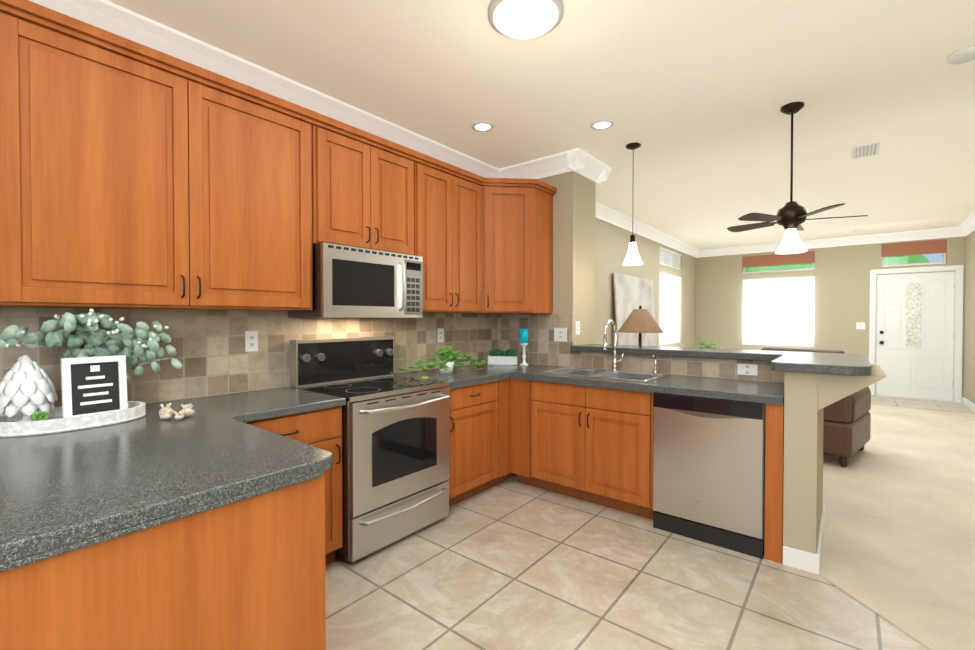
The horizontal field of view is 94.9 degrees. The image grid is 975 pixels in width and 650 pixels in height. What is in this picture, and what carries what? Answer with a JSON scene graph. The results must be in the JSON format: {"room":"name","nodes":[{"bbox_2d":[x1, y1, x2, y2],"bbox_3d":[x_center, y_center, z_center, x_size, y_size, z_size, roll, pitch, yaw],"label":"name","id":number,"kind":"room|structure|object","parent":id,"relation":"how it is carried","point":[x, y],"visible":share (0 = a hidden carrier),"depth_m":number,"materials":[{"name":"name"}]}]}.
{"room":"kitchen","nodes":[
{"label":"kitchen","id":0,"kind":"room"},
{"bbox_2d":[147,218,695,403],"bbox_3d":[0.308,-0.113,4.643,0.320,2.760,12.880,1,1,39],"label":"wall","id":1,"kind":"structure","parent":0,"point":[612,241],"depth_m":6.83,"materials":[{"name":"beige paint"}]},
{"bbox_2d":[0,0,319,310],"bbox_3d":[-1.510,-0.620,2.170,0.340,1.080,1.243,1,1,39],"label":"upper cabinet","id":2,"kind":"object","parent":1,"relation":"attached to","point":[134,175],"depth_m":1.92,"materials":[{"name":"brown wood"}]},
{"bbox_2d":[0,307,496,414],"bbox_3d":[-1.323,0.143,2.680,0.012,0.480,4.530,1,1,39],"label":"backsplash","id":3,"kind":"structure","parent":1,"relation":"attached to","point":[212,356],"depth_m":2.53,"materials":[{"name":"tile"}]},
{"bbox_2d":[245,331,257,351],"bbox_3d":[-1.372,0.094,2.603,0.007,0.120,0.070,1,1,39],"label":"electrical outlet","id":4,"kind":"object","parent":3,"relation":"attached to","point":[251,341],"visible":1,"depth_m":2.60,"materials":[{"name":"white plastic"}]},
{"bbox_2d":[438,328,443,342],"bbox_3d":[-0.398,0.088,3.809,0.007,0.120,0.070,1,1,39],"label":"electrical outlet","id":5,"kind":"object","parent":3,"relation":"attached to","point":[440,334],"visible":1,"depth_m":3.80,"materials":[{"name":"white plastic"}]},
{"bbox_2d":[29,0,500,177],"bbox_3d":[-1.756,-1.388,2.044,0.112,0.140,6.030,1,1,39],"label":"crown molding","id":6,"kind":"structure","parent":1,"relation":"attached to","point":[106,15],"depth_m":2.50,"materials":[{"name":"white wood"}]},
{"bbox_2d":[316,116,419,255],"bbox_3d":[-0.875,-0.823,2.954,0.340,0.695,0.760,1,1,39],"label":"upper cabinet","id":7,"kind":"object","parent":1,"relation":"attached to","point":[368,190],"depth_m":2.81,"materials":[{"name":"brown wood"}]},
{"bbox_2d":[288,242,422,317],"bbox_3d":[-0.824,-0.259,2.920,0.471,0.422,0.754,1,1,39],"label":"microwave","id":8,"kind":"object","parent":7,"relation":"attached to","point":[351,282],"visible":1,"depth_m":2.72,"materials":[{"name":"silver metal"}]},
{"bbox_2d":[420,156,483,312],"bbox_3d":[-0.402,-0.638,3.542,0.340,1.080,0.724,1,1,39],"label":"upper cabinet","id":9,"kind":"object","parent":1,"relation":"attached to","point":[450,200],"depth_m":3.42,"materials":[{"name":"brown wood"}]},
{"bbox_2d":[613,273,655,345],"bbox_3d":[2.224,0.257,6.610,0.154,1.948,1.500,1,1,39],"label":"canvas","id":10,"kind":"object","parent":1,"relation":"attached to","point":[631,293],"visible":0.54,"depth_m":6.43,"materials":[{"name":"white fabric"}]},
{"bbox_2d":[596,202,700,257],"bbox_3d":[2.509,-1.455,7.006,0.112,0.140,6.170,1,1,39],"label":"crown molding","id":11,"kind":"structure","parent":1,"relation":"attached to","point":[604,213],"depth_m":6.80,"materials":[{"name":"white wood"}]},
{"bbox_2d":[659,273,680,344],"bbox_3d":[3.229,-0.287,8.234,0.284,1.246,1.296,1,1,39],"label":"window","id":12,"kind":"structure","parent":1,"relation":"in","point":[666,304],"depth_m":8.27,"materials":[{"name":"white glass"}]},
{"bbox_2d":[660,247,680,269],"bbox_3d":[3.229,-1.204,8.221,0.284,0.301,1.296,1,1,39],"label":"transom window","id":13,"kind":"structure","parent":1,"relation":"in","point":[667,258],"depth_m":8.20,"materials":[{"name":"white glass"}]},
{"bbox_2d":[107,0,974,249],"bbox_3d":[1.884,-1.526,3.351,4.370,0.100,12.880,1,1,39],"label":"ceiling","id":14,"kind":"structure","parent":0,"point":[692,97],"depth_m":2.79,"materials":[{"name":"white paint"}]},
{"bbox_2d":[471,121,493,131],"bbox_3d":[-0.035,-1.470,3.318,0.170,0.010,0.170,1,1,39],"label":"recessed light","id":15,"kind":"object","parent":14,"relation":"in","point":[482,126],"visible":1,"depth_m":3.32,"materials":[{"name":"white"}]},
{"bbox_2d":[488,0,563,38],"bbox_3d":[0.177,-1.423,2.079,0.350,0.072,0.350,1,1,39],"label":"ceiling light","id":16,"kind":"object","parent":14,"relation":"attached to","point":[522,19],"visible":0.94,"depth_m":2.04,"materials":[{"name":"white glass"}]},
{"bbox_2d":[590,119,613,129],"bbox_3d":[0.842,-1.470,3.288,0.170,0.010,0.170,1,1,39],"label":"recessed light","id":17,"kind":"object","parent":14,"relation":"in","point":[602,124],"visible":1,"depth_m":3.28,"materials":[{"name":"white"}]},
{"bbox_2d":[622,142,642,265],"bbox_3d":[1.200,-0.990,3.692,0.168,0.980,0.168,1,1,39],"label":"pendant light","id":18,"kind":"object","parent":14,"relation":"hanging from","point":[632,258],"visible":1,"depth_m":3.67,"materials":[{"name":"white glass"}]},
{"bbox_2d":[727,102,867,253],"bbox_3d":[2.065,-0.983,3.038,0.799,0.978,0.777,1,1,39],"label":"ceiling fan","id":19,"kind":"object","parent":14,"relation":"hanging from","point":[790,216],"visible":1,"depth_m":2.98,"materials":[{"name":"brown metal"}]},
{"bbox_2d":[852,141,880,158],"bbox_3d":[3.206,-1.477,3.793,0.180,0.010,0.340,1,1,39],"label":"ceiling vent","id":20,"kind":"object","parent":14,"relation":"in","point":[866,150],"visible":1,"depth_m":3.77,"materials":[{"name":"white metal"}]},
{"bbox_2d":[946,45,974,63],"bbox_3d":[2.564,-1.446,2.403,0.140,0.035,0.140,1,1,39],"label":"smoke detector","id":21,"kind":"object","parent":14,"relation":"attached to","point":[963,55],"visible":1,"depth_m":2.39,"materials":[{"name":"white plastic"}]},
{"bbox_2d":[538,171,595,365],"bbox_3d":[0.513,-0.110,4.387,0.960,2.760,0.440,1,1,39],"label":"wall","id":22,"kind":"structure","parent":0,"point":[574,209],"depth_m":4.00,"materials":[{"name":"beige paint"}]},
{"bbox_2d":[473,178,556,313],"bbox_3d":[0.158,-0.664,3.969,0.676,1.120,0.638,1,1,39],"label":"upper cabinet","id":23,"kind":"object","parent":22,"relation":"attached to","point":[517,245],"visible":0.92,"depth_m":3.75,"materials":[{"name":"brown wood"}]},
{"bbox_2d":[501,148,588,178],"bbox_3d":[0.477,-1.415,4.044,0.832,0.140,0.112,1,1,39],"label":"crown molding","id":24,"kind":"structure","parent":22,"relation":"attached to","point":[577,160],"depth_m":3.98,"materials":[{"name":"white wood"}]},
{"bbox_2d":[576,321,579,334],"bbox_3d":[0.805,0.026,3.980,0.007,0.120,0.070,1,1,39],"label":"light switch","id":25,"kind":"object","parent":22,"relation":"attached to","point":[577,327],"visible":1,"depth_m":3.98,"materials":[{"name":"white plastic"}]},
{"bbox_2d":[576,154,608,183],"bbox_3d":[0.934,-1.415,4.037,0.112,0.140,0.390,1,1,39],"label":"crown molding","id":26,"kind":"structure","parent":22,"relation":"attached to","point":[598,172],"depth_m":4.12,"materials":[{"name":"white wood"}]},
{"bbox_2d":[497,312,783,382],"bbox_3d":[1.049,0.130,3.667,2.438,0.480,0.012,1,1,39],"label":"backsplash","id":27,"kind":"structure","parent":22,"relation":"attached to","point":[542,347],"depth_m":3.89,"materials":[{"name":"tile"}]},
{"bbox_2d":[554,328,566,341],"bbox_3d":[0.649,0.086,3.977,0.130,0.120,0.007,1,1,39],"label":"outlet","id":28,"kind":"object","parent":27,"relation":"attached to","point":[560,334],"visible":1,"depth_m":3.97,"materials":[{"name":"white plastic"}]},
{"bbox_2d":[737,364,757,375],"bbox_3d":[1.781,0.306,3.066,0.120,0.075,0.007,1,1,39],"label":"outlet","id":29,"kind":"object","parent":27,"relation":"attached to","point":[747,369],"visible":1,"depth_m":3.06,"materials":[{"name":"white plastic"}]},
{"bbox_2d":[325,476,928,649],"bbox_3d":[-0.193,1.343,0.819,4.130,0.050,6.030,1,1,39],"label":"floor","id":30,"kind":"structure","parent":0,"point":[512,563],"depth_m":2.17,"materials":[{"name":"beige tile"}]},
{"bbox_2d":[0,471,325,649],"bbox_3d":[-1.622,0.879,1.150,1.474,0.870,1.760,1,1,39],"label":"cabinet end panel","id":31,"kind":"object","parent":30,"relation":"on","point":[247,574],"visible":0.56,"depth_m":1.09,"materials":[{"name":"brown wood"}]},
{"bbox_2d":[0,387,345,572],"bbox_3d":[-1.412,0.427,1.377,1.484,0.052,2.386,1,1,39],"label":"countertop","id":32,"kind":"structure","parent":31,"relation":"on","point":[64,492],"depth_m":1.25,"materials":[{"name":"grey stone"}]},
{"bbox_2d":[0,401,145,436],"bbox_3d":[-1.663,0.369,1.794,0.320,0.050,0.470,1,1,39],"label":"decorative tray","id":33,"kind":"object","parent":32,"relation":"on","point":[57,422],"visible":0.79,"depth_m":1.70,"materials":[{"name":"white wood"}]},
{"bbox_2d":[0,355,57,421],"bbox_3d":[-1.777,0.248,1.723,0.172,0.268,0.175,1,1,39],"label":"artichoke","id":34,"kind":"object","parent":33,"relation":"on","point":[27,388],"visible":0.96,"depth_m":1.68,"materials":[{"name":"white ceramic"}]},
{"bbox_2d":[29,411,49,420],"bbox_3d":[-1.648,0.352,1.646,0.055,0.062,0.055,1,1,39],"label":"succulent","id":35,"kind":"object","parent":33,"relation":"on","point":[37,416],"visible":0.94,"depth_m":1.64,"materials":[{"name":"green plant"}]},
{"bbox_2d":[0,309,182,381],"bbox_3d":[-1.625,0.157,1.853,0.262,0.445,0.575,1,1,39],"label":"greenery arrangement","id":36,"kind":"object","parent":33,"relation":"on","point":[96,332],"visible":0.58,"depth_m":1.86,"materials":[{"name":"green plant"}]},
{"bbox_2d":[61,355,127,417],"bbox_3d":[-1.589,0.254,1.814,0.042,0.251,0.200,1,1,35],"label":"sign frame","id":37,"kind":"object","parent":33,"relation":"on","point":[93,385],"visible":0.96,"depth_m":1.81,"materials":[{"name":"white"}]},
{"bbox_2d":[159,403,194,419],"bbox_3d":[-1.313,0.363,1.900,0.154,0.060,0.140,1,1,39],"label":"decor","id":38,"kind":"object","parent":32,"relation":"on","point":[167,412],"visible":1,"depth_m":1.88,"materials":[{"name":"beige ceramic"}]},
{"bbox_2d":[244,406,342,565],"bbox_3d":[-1.188,0.863,2.336,0.657,0.870,0.623,1,1,39],"label":"base cabinet","id":39,"kind":"object","parent":30,"relation":"on","point":[321,428],"visible":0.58,"depth_m":2.32,"materials":[{"name":"brown wood"}]},
{"bbox_2d":[290,336,449,561],"bbox_3d":[-0.702,0.691,2.835,0.723,1.200,0.754,1,1,39],"label":"range","id":40,"kind":"object","parent":30,"relation":"on","point":[395,455],"visible":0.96,"depth_m":2.68,"materials":[{"name":"silver metal"}]},
{"bbox_2d":[448,381,499,506],"bbox_3d":[-0.339,0.848,3.416,0.623,0.870,0.592,1,1,39],"label":"base cabinet","id":41,"kind":"object","parent":30,"relation":"on","point":[480,438],"depth_m":3.23,"materials":[{"name":"brown wood"}]},
{"bbox_2d":[394,367,513,388],"bbox_3d":[-0.284,0.399,3.430,0.660,0.052,0.690,1,1,39],"label":"countertop","id":42,"kind":"structure","parent":41,"relation":"on","point":[470,376],"depth_m":3.36,"materials":[{"name":"grey stone"}]},
{"bbox_2d":[390,346,517,378],"bbox_3d":[-0.257,0.265,3.537,0.431,0.211,1.142,1,1,39],"label":"potted plant","id":43,"kind":"object","parent":42,"relation":"on","point":[445,365],"visible":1,"depth_m":3.42,"materials":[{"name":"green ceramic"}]},
{"bbox_2d":[500,379,515,482],"bbox_3d":[-0.119,0.845,3.688,0.623,0.870,0.241,1,1,39],"label":"base cabinet","id":44,"kind":"object","parent":30,"relation":"on","point":[505,385],"depth_m":3.52,"materials":[{"name":"brown wood"}]},
{"bbox_2d":[511,377,654,519],"bbox_3d":[0.804,0.848,3.441,1.123,0.870,0.646,1,1,39],"label":"base cabinet","id":45,"kind":"object","parent":30,"relation":"on","point":[594,445],"visible":0.81,"depth_m":3.17,"materials":[{"name":"brown wood"}]},
{"bbox_2d":[458,363,783,404],"bbox_3d":[0.840,0.399,3.412,2.431,0.052,0.651,1,1,39],"label":"countertop","id":46,"kind":"structure","parent":45,"relation":"on","point":[736,390],"depth_m":2.91,"materials":[{"name":"grey stone"}]},
{"bbox_2d":[488,348,517,364],"bbox_3d":[0.145,0.290,4.147,0.273,0.145,0.101,0,1,11],"label":"pot","id":47,"kind":"object","parent":46,"relation":"on","point":[508,357],"visible":1,"depth_m":4.11,"materials":[{"name":"white ceramic"}]},
{"bbox_2d":[520,329,528,365],"bbox_3d":[0.331,0.199,4.038,0.080,0.330,0.080,1,1,39],"label":"candle","id":48,"kind":"object","parent":46,"relation":"on","point":[523,337],"visible":1,"depth_m":4.01,"materials":[{"name":"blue wax"}]},
{"bbox_2d":[539,367,668,381],"bbox_3d":[0.880,0.465,3.417,0.836,0.197,0.496,1,1,39],"label":"sink basin","id":49,"kind":"object","parent":46,"relation":"in","point":[612,374],"visible":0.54,"depth_m":3.47,"materials":[{"name":"silver metal"}]},
{"bbox_2d":[603,320,623,370],"bbox_3d":[0.989,0.162,3.504,0.108,0.406,0.232,1,1,39],"label":"gooseneck faucet","id":50,"kind":"object","parent":49,"relation":"on","point":[615,360],"visible":1,"depth_m":3.57,"materials":[{"name":"silver metal"}]},
{"bbox_2d":[652,355,657,373],"bbox_3d":[1.258,0.296,3.372,0.036,0.140,0.089,1,1,39],"label":"soap dispenser","id":51,"kind":"object","parent":49,"relation":"on","point":[655,371],"visible":1,"depth_m":3.38,"materials":[{"name":"silver metal"}]},
{"bbox_2d":[653,392,765,558],"bbox_3d":[1.469,0.858,2.880,0.599,0.866,0.609,1,1,39],"label":"dishwasher","id":52,"kind":"object","parent":30,"relation":"on","point":[709,470],"visible":0.9,"depth_m":2.62,"materials":[{"name":"silver metal"}]},
{"bbox_2d":[764,403,783,563],"bbox_3d":[1.760,0.858,2.689,0.083,0.870,0.616,1,1,39],"label":"cabinet end panel","id":53,"kind":"object","parent":30,"relation":"on","point":[774,473],"visible":0.71,"depth_m":2.45,"materials":[{"name":"brown wood"}]},
{"bbox_2d":[672,364,886,553],"bbox_3d":[1.376,0.763,3.092,2.025,1.050,0.750,1,1,39],"label":"wall","id":54,"kind":"structure","parent":0,"point":[808,397],"depth_m":2.37,"materials":[{"name":"beige paint"}]},
{"bbox_2d":[570,344,866,360],"bbox_3d":[1.604,0.209,3.408,1.968,0.047,0.400,1,1,39],"label":"countertop","id":55,"kind":"structure","parent":54,"relation":"on","point":[738,354],"depth_m":3.29,"materials":[{"name":"grey stone"}]},
{"bbox_2d":[807,507,825,574],"bbox_3d":[1.936,1.244,2.617,0.040,0.100,0.735,1,1,39],"label":"baseboard","id":56,"kind":"structure","parent":54,"relation":"attached to","point":[813,560],"depth_m":2.35,"materials":[{"name":"white wood"}]},
{"bbox_2d":[766,353,871,375],"bbox_3d":[1.880,0.221,2.523,0.426,0.047,0.630,1,1,39],"label":"countertop","id":57,"kind":"structure","parent":54,"relation":"on","point":[830,363],"depth_m":2.36,"materials":[{"name":"grey stone"}]},
{"bbox_2d":[696,236,965,400],"bbox_3d":[5.893,-0.163,8.333,4.370,2.760,0.120,1,1,39],"label":"wall","id":58,"kind":"structure","parent":0,"point":[841,274],"depth_m":8.08,"materials":[{"name":"beige paint"}]},
{"bbox_2d":[742,276,814,346],"bbox_3d":[5.563,-0.252,8.593,1.166,1.286,0.104,1,1,39],"label":"window","id":59,"kind":"structure","parent":58,"relation":"in","point":[779,311],"depth_m":8.56,"materials":[{"name":"white glass"}]},
{"bbox_2d":[742,251,814,273],"bbox_3d":[5.563,-1.186,8.580,1.166,0.336,0.104,1,1,39],"label":"transom","id":60,"kind":"object","parent":58,"relation":"attached to","point":[781,262],"visible":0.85,"depth_m":8.54,"materials":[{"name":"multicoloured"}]},
{"bbox_2d":[701,227,956,256],"bbox_3d":[5.894,-1.471,8.166,3.660,0.140,0.112,1,1,39],"label":"crown molding","id":61,"kind":"structure","parent":58,"relation":"attached to","point":[942,232],"depth_m":7.81,"materials":[{"name":"white wood"}]},
{"bbox_2d":[856,322,864,328],"bbox_3d":[6.486,0.015,7.774,0.120,0.120,0.007,1,1,39],"label":"light switch","id":62,"kind":"object","parent":58,"relation":"attached to","point":[860,325],"visible":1,"depth_m":7.77,"materials":[{"name":"white plastic"}]},
{"bbox_2d":[881,239,945,266],"bbox_3d":[7.030,-1.175,7.396,0.776,0.386,0.104,1,1,39],"label":"transom","id":63,"kind":"object","parent":58,"relation":"attached to","point":[915,253],"visible":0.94,"depth_m":7.37,"materials":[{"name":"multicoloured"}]},
{"bbox_2d":[875,271,954,400],"bbox_3d":[7.021,0.171,7.368,0.932,2.050,0.114,1,1,39],"label":"entry door","id":64,"kind":"structure","parent":58,"relation":"in","point":[914,332],"depth_m":7.36,"materials":[{"name":"white wood"}]},
{"bbox_2d":[869,265,963,402],"bbox_3d":[7.042,0.134,7.397,1.110,2.159,0.138,1,1,39],"label":"door frame","id":65,"kind":"structure","parent":58,"relation":"attached to","point":[958,333],"depth_m":7.10,"materials":[{"name":"white wood"}]},
{"bbox_2d":[819,405,974,649],"bbox_3d":[3.098,1.285,4.893,4.130,0.058,8.775,1,1,39],"label":"floor","id":66,"kind":"structure","parent":0,"point":[898,549],"depth_m":2.88,"materials":[{"name":"beige carpet"}]},
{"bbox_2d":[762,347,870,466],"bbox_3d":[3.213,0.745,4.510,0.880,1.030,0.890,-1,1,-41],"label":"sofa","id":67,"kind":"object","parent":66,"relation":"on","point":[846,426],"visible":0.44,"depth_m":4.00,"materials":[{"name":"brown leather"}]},
{"bbox_3d":[1.672,0.897,3.941,1.300,0.742,0.400,1,1,39],"label":"console table","id":68,"kind":"object","parent":66,"relation":"on","visible":0},
{"bbox_2d":[618,305,663,345],"bbox_3d":[1.420,0.171,4.160,0.410,0.704,0.410,1,1,39],"label":"table lamp","id":69,"kind":"object","parent":68,"relation":"on","point":[640,320],"visible":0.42,"depth_m":4.05,"materials":[{"name":"beige fabric"}]},
{"bbox_2d":[698,342,722,348],"bbox_3d":[1.858,0.337,3.743,0.197,0.384,0.189,1,1,39],"label":"potted plant","id":70,"kind":"object","parent":68,"relation":"on","point":[711,345],"visible":0.25,"depth_m":3.76,"materials":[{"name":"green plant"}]},
{"bbox_2d":[871,395,974,413],"bbox_3d":[6.637,1.223,7.005,1.280,0.008,1.040,1,1,39],"label":"floor","id":71,"kind":"structure","parent":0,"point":[923,404],"depth_m":6.87,"materials":[{"name":"beige tile"}]},
{"bbox_2d":[964,230,974,403],"bbox_3d":[3.537,-0.078,2.035,0.120,2.760,12.880,1,1,39],"label":"wall","id":72,"kind":"structure","parent":0,"point":[969,372],"depth_m":6.70,"materials":[{"name":"beige paint"}]},
{"bbox_2d":[957,212,974,236],"bbox_3d":[3.447,-1.389,2.091,0.112,0.140,12.640,1,1,39],"label":"crown molding","id":73,"kind":"structure","parent":72,"relation":"attached to","point":[965,228],"depth_m":6.64,"materials":[{"name":"white wood"}]},
{"bbox_2d":[962,397,974,411],"bbox_3d":[3.482,1.247,2.097,0.020,0.108,12.640,1,1,39],"label":"baseboard","id":74,"kind":"structure","parent":72,"relation":"attached to","point":[972,406],"depth_m":6.66,"materials":[{"name":"white wood"}]}
]}

